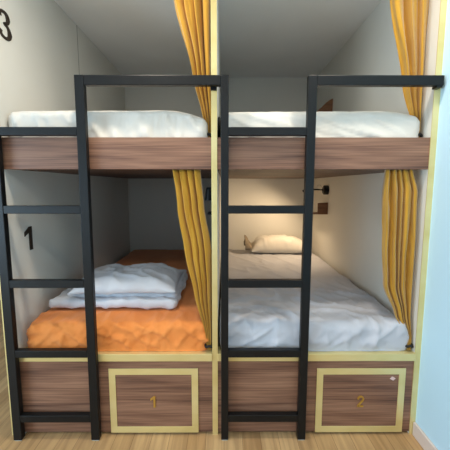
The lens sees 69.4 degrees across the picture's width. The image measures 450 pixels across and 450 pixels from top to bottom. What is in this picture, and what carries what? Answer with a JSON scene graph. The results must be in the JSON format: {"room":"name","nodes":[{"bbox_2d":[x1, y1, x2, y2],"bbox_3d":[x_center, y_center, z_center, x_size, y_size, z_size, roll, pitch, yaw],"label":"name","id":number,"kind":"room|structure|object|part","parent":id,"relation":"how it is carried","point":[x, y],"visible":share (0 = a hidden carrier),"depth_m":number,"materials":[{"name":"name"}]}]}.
{"room":"dormitory","nodes":[
{"label":"dormitory","id":0,"kind":"room"},
{"bbox_2d":[0,0,129,433],"bbox_3d":[-1.099,-0.230,2.596,0.062,2.462,2.044,0,7,0],"label":"wall","id":1,"kind":"structure","parent":0,"point":[39,65],"depth_m":1.96,"materials":[{"name":"white paint"}]},
{"bbox_2d":[0,9,11,40],"bbox_3d":[-1.063,-0.965,1.571,0.004,0.134,0.094,0,7,0],"label":"number","id":2,"kind":"object","parent":1,"relation":"attached to","point":[6,24],"depth_m":1.58,"materials":[{"name":"black plastic"}]},
{"bbox_2d":[0,285,12,434],"bbox_3d":[-1.097,-0.108,1.579,0.065,2.462,0.004,0,7,0],"label":"trim","id":3,"kind":"structure","parent":1,"relation":"attached to","point":[0,285],"depth_m":1.67,"materials":[{"name":"gold wood"}]},
{"bbox_2d":[24,226,32,249],"bbox_3d":[-1.063,0.074,1.760,0.004,0.128,0.066,0,7,0],"label":"number","id":4,"kind":"object","parent":1,"relation":"attached to","point":[29,229],"depth_m":1.77,"materials":[{"name":"black plastic"}]},
{"bbox_2d":[2,137,210,178],"bbox_3d":[-0.568,-0.464,2.569,1.000,0.150,2.044,0,7,0],"label":"bed frame","id":5,"kind":"structure","parent":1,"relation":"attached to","point":[117,157],"depth_m":1.56,"materials":[{"name":"brown wood"}]},
{"bbox_2d":[8,110,207,136],"bbox_3d":[-0.575,-0.551,2.557,0.980,0.277,2.012,0,7,0],"label":"mattress","id":6,"kind":"object","parent":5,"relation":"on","point":[152,123],"visible":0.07,"depth_m":1.57,"materials":[{"name":"white fabric"}]},
{"bbox_3d":[-0.568,-0.403,2.589,1.000,0.020,2.019,0,7,0],"label":"panel","id":7,"kind":"part","parent":5,"relation":"part of","materials":[{"name":"brown wood"}]},
{"bbox_2d":[172,169,211,350],"bbox_3d":[-0.159,0.190,1.650,0.197,0.930,0.064,0,7,0],"label":"curtain","id":8,"kind":"object","parent":5,"relation":"hanging from","point":[188,183],"visible":0.99,"depth_m":1.63,"materials":[{"name":"yellow fabric"}]},
{"bbox_2d":[0,300,423,449],"bbox_3d":[-0.902,1.269,0.769,4.200,0.080,6.230,0,7,0],"label":"floor","id":9,"kind":"structure","parent":0,"point":[237,440],"depth_m":1.69,"materials":[{"name":"brown wood"}]},
{"bbox_2d":[0,75,220,440],"bbox_3d":[-0.557,0.217,1.597,1.075,1.812,0.042,0,7,0],"label":"ladder","id":10,"kind":"object","parent":9,"relation":"on","point":[13,353],"visible":1,"depth_m":1.58,"materials":[{"name":"black metal"}]},
{"bbox_3d":[-1.073,0.330,1.603,0.044,1.578,0.032,0,7,0],"label":"rail","id":11,"kind":"part","parent":10,"relation":"part of","materials":[{"name":"black metal"}]},
{"bbox_3d":[-0.667,0.216,1.591,0.052,1.808,0.032,0,7,0],"label":"rail","id":12,"kind":"part","parent":10,"relation":"part of","materials":[{"name":"black metal"}]},
{"bbox_3d":[-0.330,-0.659,1.487,0.621,0.044,0.032,0,7,0],"label":"guard rail","id":13,"kind":"part","parent":10,"relation":"part of","materials":[{"name":"black metal"}]},
{"bbox_2d":[19,324,212,432],"bbox_3d":[-0.568,0.766,2.711,1.000,0.457,2.056,0,7,0],"label":"storage unit","id":14,"kind":"object","parent":9,"relation":"on","point":[141,391],"visible":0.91,"depth_m":1.70,"materials":[{"name":"brown wood"}]},
{"bbox_3d":[-0.565,0.899,1.714,1.000,0.403,0.020,0,7,0],"label":"panel","id":15,"kind":"part","parent":14,"relation":"part of","materials":[{"name":"brown wood"}]},
{"bbox_2d":[26,249,211,351],"bbox_3d":[-0.561,0.457,2.667,0.954,0.165,2.035,0,7,0],"label":"mattress","id":16,"kind":"object","parent":14,"relation":"on","point":[180,328],"visible":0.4,"depth_m":1.69,"materials":[{"name":"orange fabric"}]},
{"bbox_2d":[49,269,187,309],"bbox_3d":[-0.629,0.395,2.117,0.735,0.113,0.625,0,7,0],"label":"duvet","id":17,"kind":"object","parent":16,"relation":"on","point":[168,301],"visible":0.3,"depth_m":1.83,"materials":[{"name":"white fabric"}]},
{"bbox_2d":[67,263,182,294],"bbox_3d":[-0.578,0.314,2.015,0.616,0.114,0.481,0,7,0],"label":"pillow","id":18,"kind":"object","parent":17,"relation":"on","point":[143,277],"visible":0.91,"depth_m":1.85,"materials":[{"name":"white fabric"}]},
{"bbox_3d":[-0.371,0.921,1.706,0.459,0.352,0.003,0,7,0],"label":"door","id":19,"kind":"part","parent":14,"relation":"part of","materials":[{"name":"brown wood"}]},
{"bbox_3d":[-0.371,0.922,1.703,0.463,0.360,0.004,0,7,0],"label":"door frame","id":20,"kind":"part","parent":14,"relation":"part of","materials":[{"name":"yellow wood"}]},
{"bbox_2d":[218,278,415,431],"bbox_3d":[0.468,0.766,2.714,1.019,0.457,2.056,0,7,0],"label":"storage unit","id":21,"kind":"object","parent":9,"relation":"on","point":[348,391],"visible":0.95,"depth_m":1.70,"materials":[{"name":"brown wood"}]},
{"bbox_2d":[220,249,408,350],"bbox_3d":[0.467,0.448,2.672,0.996,0.182,2.047,0,7,0],"label":"mattress","id":22,"kind":"object","parent":21,"relation":"on","point":[343,316],"visible":0.76,"depth_m":1.79,"materials":[{"name":"white fabric"}]},
{"bbox_2d":[244,235,301,253],"bbox_3d":[0.531,0.191,3.449,0.660,0.188,0.360,0,7,0],"label":"pillow","id":23,"kind":"object","parent":22,"relation":"on","point":[271,243],"visible":0.92,"depth_m":3.31,"materials":[{"name":"white fabric"}]},
{"bbox_3d":[0.471,0.898,1.718,1.019,0.403,0.020,0,7,0],"label":"panel","id":24,"kind":"part","parent":21,"relation":"part of","materials":[{"name":"brown wood"}]},
{"bbox_3d":[0.708,0.921,1.710,0.458,0.352,0.003,0,7,0],"label":"door","id":25,"kind":"part","parent":21,"relation":"part of","materials":[{"name":"brown wood"}]},
{"bbox_3d":[0.708,0.921,1.706,0.462,0.360,0.004,0,7,0],"label":"door frame","id":26,"kind":"part","parent":21,"relation":"part of","materials":[{"name":"yellow wood"}]},
{"bbox_2d":[221,75,444,439],"bbox_3d":[0.490,0.217,1.600,1.019,1.812,0.042,0,7,0],"label":"ladder","id":27,"kind":"object","parent":9,"relation":"on","point":[436,82],"visible":0.98,"depth_m":1.56,"materials":[{"name":"black metal"}]},
{"bbox_3d":[-0.001,0.216,1.593,0.037,1.808,0.032,0,7,0],"label":"rail","id":28,"kind":"part","parent":27,"relation":"part of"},
{"bbox_3d":[0.398,0.216,1.594,0.044,1.808,0.032,0,7,0],"label":"rail","id":29,"kind":"part","parent":27,"relation":"part of","materials":[{"name":"black metal"}]},
{"bbox_3d":[0.709,-0.659,1.490,0.577,0.044,0.032,0,7,0],"label":"guard rail","id":30,"kind":"part","parent":27,"relation":"part of","materials":[{"name":"black metal"}]},
{"bbox_2d":[126,77,306,250],"bbox_3d":[-0.024,-0.357,3.653,2.225,2.462,0.080,0,7,0],"label":"wall","id":31,"kind":"structure","parent":0,"point":[155,224],"depth_m":3.61,"materials":[{"name":"white paint"}]},
{"bbox_2d":[125,87,131,251],"bbox_3d":[-1.065,-0.357,3.604,0.012,2.450,0.012,0,7,0],"label":"trim","id":32,"kind":"structure","parent":31,"relation":"attached to","point":[125,87],"depth_m":3.61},
{"bbox_2d":[54,0,381,77],"bbox_3d":[-0.902,-1.254,0.466,4.200,0.080,6.230,0,7,0],"label":"ceiling","id":33,"kind":"structure","parent":0,"point":[259,38],"depth_m":2.47,"materials":[{"name":"paint"}]},
{"bbox_2d":[174,0,210,136],"bbox_3d":[-0.185,-0.883,1.568,0.255,0.911,0.069,0,7,0],"label":"curtain","id":34,"kind":"object","parent":33,"relation":"hanging from","point":[194,16],"visible":0.86,"depth_m":1.56,"materials":[{"name":"yellow fabric"}]},
{"bbox_2d":[390,0,428,136],"bbox_3d":[0.863,-0.883,1.571,0.243,0.910,0.073,0,7,0],"label":"curtain","id":35,"kind":"object","parent":33,"relation":"hanging from","point":[409,17],"visible":0.77,"depth_m":1.56,"materials":[{"name":"yellow fabric"}]},
{"bbox_2d":[217,0,220,330],"bbox_3d":[-0.055,-0.230,2.599,0.027,2.462,2.044,0,7,0],"label":"wall","id":36,"kind":"structure","parent":0,"point":[218,31],"depth_m":1.98,"materials":[{"name":"white paint"}]},
{"bbox_2d":[205,187,211,200],"bbox_3d":[-0.098,-0.212,2.089,0.064,0.107,0.064,0,7,0],"label":"reading lamp","id":37,"kind":"object","parent":36,"relation":"attached to","point":[208,197],"visible":0.55,"depth_m":2.07,"materials":[{"name":"black metal"}]},
{"bbox_2d":[211,0,217,434],"bbox_3d":[-0.051,-0.108,1.582,0.028,2.462,0.004,0,7,0],"label":"trim","id":38,"kind":"structure","parent":36,"relation":"attached to","point":[213,2],"depth_m":1.59,"materials":[{"name":"pale yellow painted wood"}]},
{"bbox_2d":[218,117,220,136],"bbox_3d":[-0.030,-0.509,1.711,0.015,0.119,0.055,0,7,0],"label":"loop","id":39,"kind":"object","parent":36,"relation":"attached to","point":[219,118],"visible":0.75,"depth_m":1.69,"materials":[{"name":"black metal"}]},
{"bbox_2d":[312,0,449,449],"bbox_3d":[1.041,0.013,0.574,0.114,2.462,6.130,0,7,0],"label":"wall","id":40,"kind":"structure","parent":0,"point":[348,238],"depth_m":1.91,"materials":[{"name":"white paint"}]},
{"bbox_2d":[302,185,328,194],"bbox_3d":[0.856,-0.335,3.085,0.241,0.095,0.088,0,7,0],"label":"reading lamp","id":41,"kind":"object","parent":40,"relation":"attached to","point":[325,189],"visible":0.65,"depth_m":3.07,"materials":[{"name":"black metal"}]},
{"bbox_2d":[313,203,327,213],"bbox_3d":[0.908,-0.169,3.186,0.135,0.112,0.200,0,7,0],"label":"shelf","id":42,"kind":"object","parent":40,"relation":"attached to","point":[322,208],"visible":0.88,"depth_m":3.09,"materials":[{"name":"brown wood"}]},
{"bbox_2d":[217,137,429,178],"bbox_3d":[0.468,-0.465,2.572,1.019,0.150,2.044,0,7,0],"label":"bed frame","id":43,"kind":"structure","parent":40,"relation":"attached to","point":[249,157],"depth_m":1.56,"materials":[{"name":"brown wood"}]},
{"bbox_3d":[0.468,-0.404,2.592,1.019,0.020,2.019,0,7,0],"label":"panel","id":44,"kind":"part","parent":43,"relation":"part of","materials":[{"name":"brown wood"}]},
{"bbox_2d":[229,111,419,136],"bbox_3d":[0.469,-0.552,2.563,0.997,0.277,2.013,0,7,0],"label":"mattress","id":45,"kind":"object","parent":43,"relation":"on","point":[357,123],"visible":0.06,"depth_m":1.58,"materials":[{"name":"white fabric"}]},
{"bbox_2d":[382,169,417,349],"bbox_3d":[0.886,0.189,1.656,0.193,0.930,0.059,0,7,3],"label":"curtain","id":46,"kind":"object","parent":43,"relation":"hanging from","point":[399,188],"visible":1,"depth_m":1.64,"materials":[{"name":"yellow fabric"}]},
{"bbox_2d":[316,99,332,111],"bbox_3d":[0.901,-1.097,3.044,0.150,0.120,0.200,0,7,0],"label":"shelf","id":47,"kind":"object","parent":40,"relation":"attached to","point":[328,106],"visible":0.61,"depth_m":2.95,"materials":[{"name":"brown wood"}]},
{"bbox_2d":[412,422,437,449],"bbox_3d":[1.008,1.320,-0.302,0.014,0.074,4.080,0,7,0],"label":"baseboard","id":48,"kind":"structure","parent":40,"relation":"attached to","point":[420,436],"depth_m":1.64,"materials":[{"name":"white paint"}]},
{"bbox_2d":[409,0,446,433],"bbox_3d":[0.995,-0.109,1.585,0.029,2.462,0.004,0,7,0],"label":"trim","id":49,"kind":"structure","parent":40,"relation":"attached to","point":[443,3],"depth_m":1.59,"materials":[{"name":"yellow wood"}]}
]}

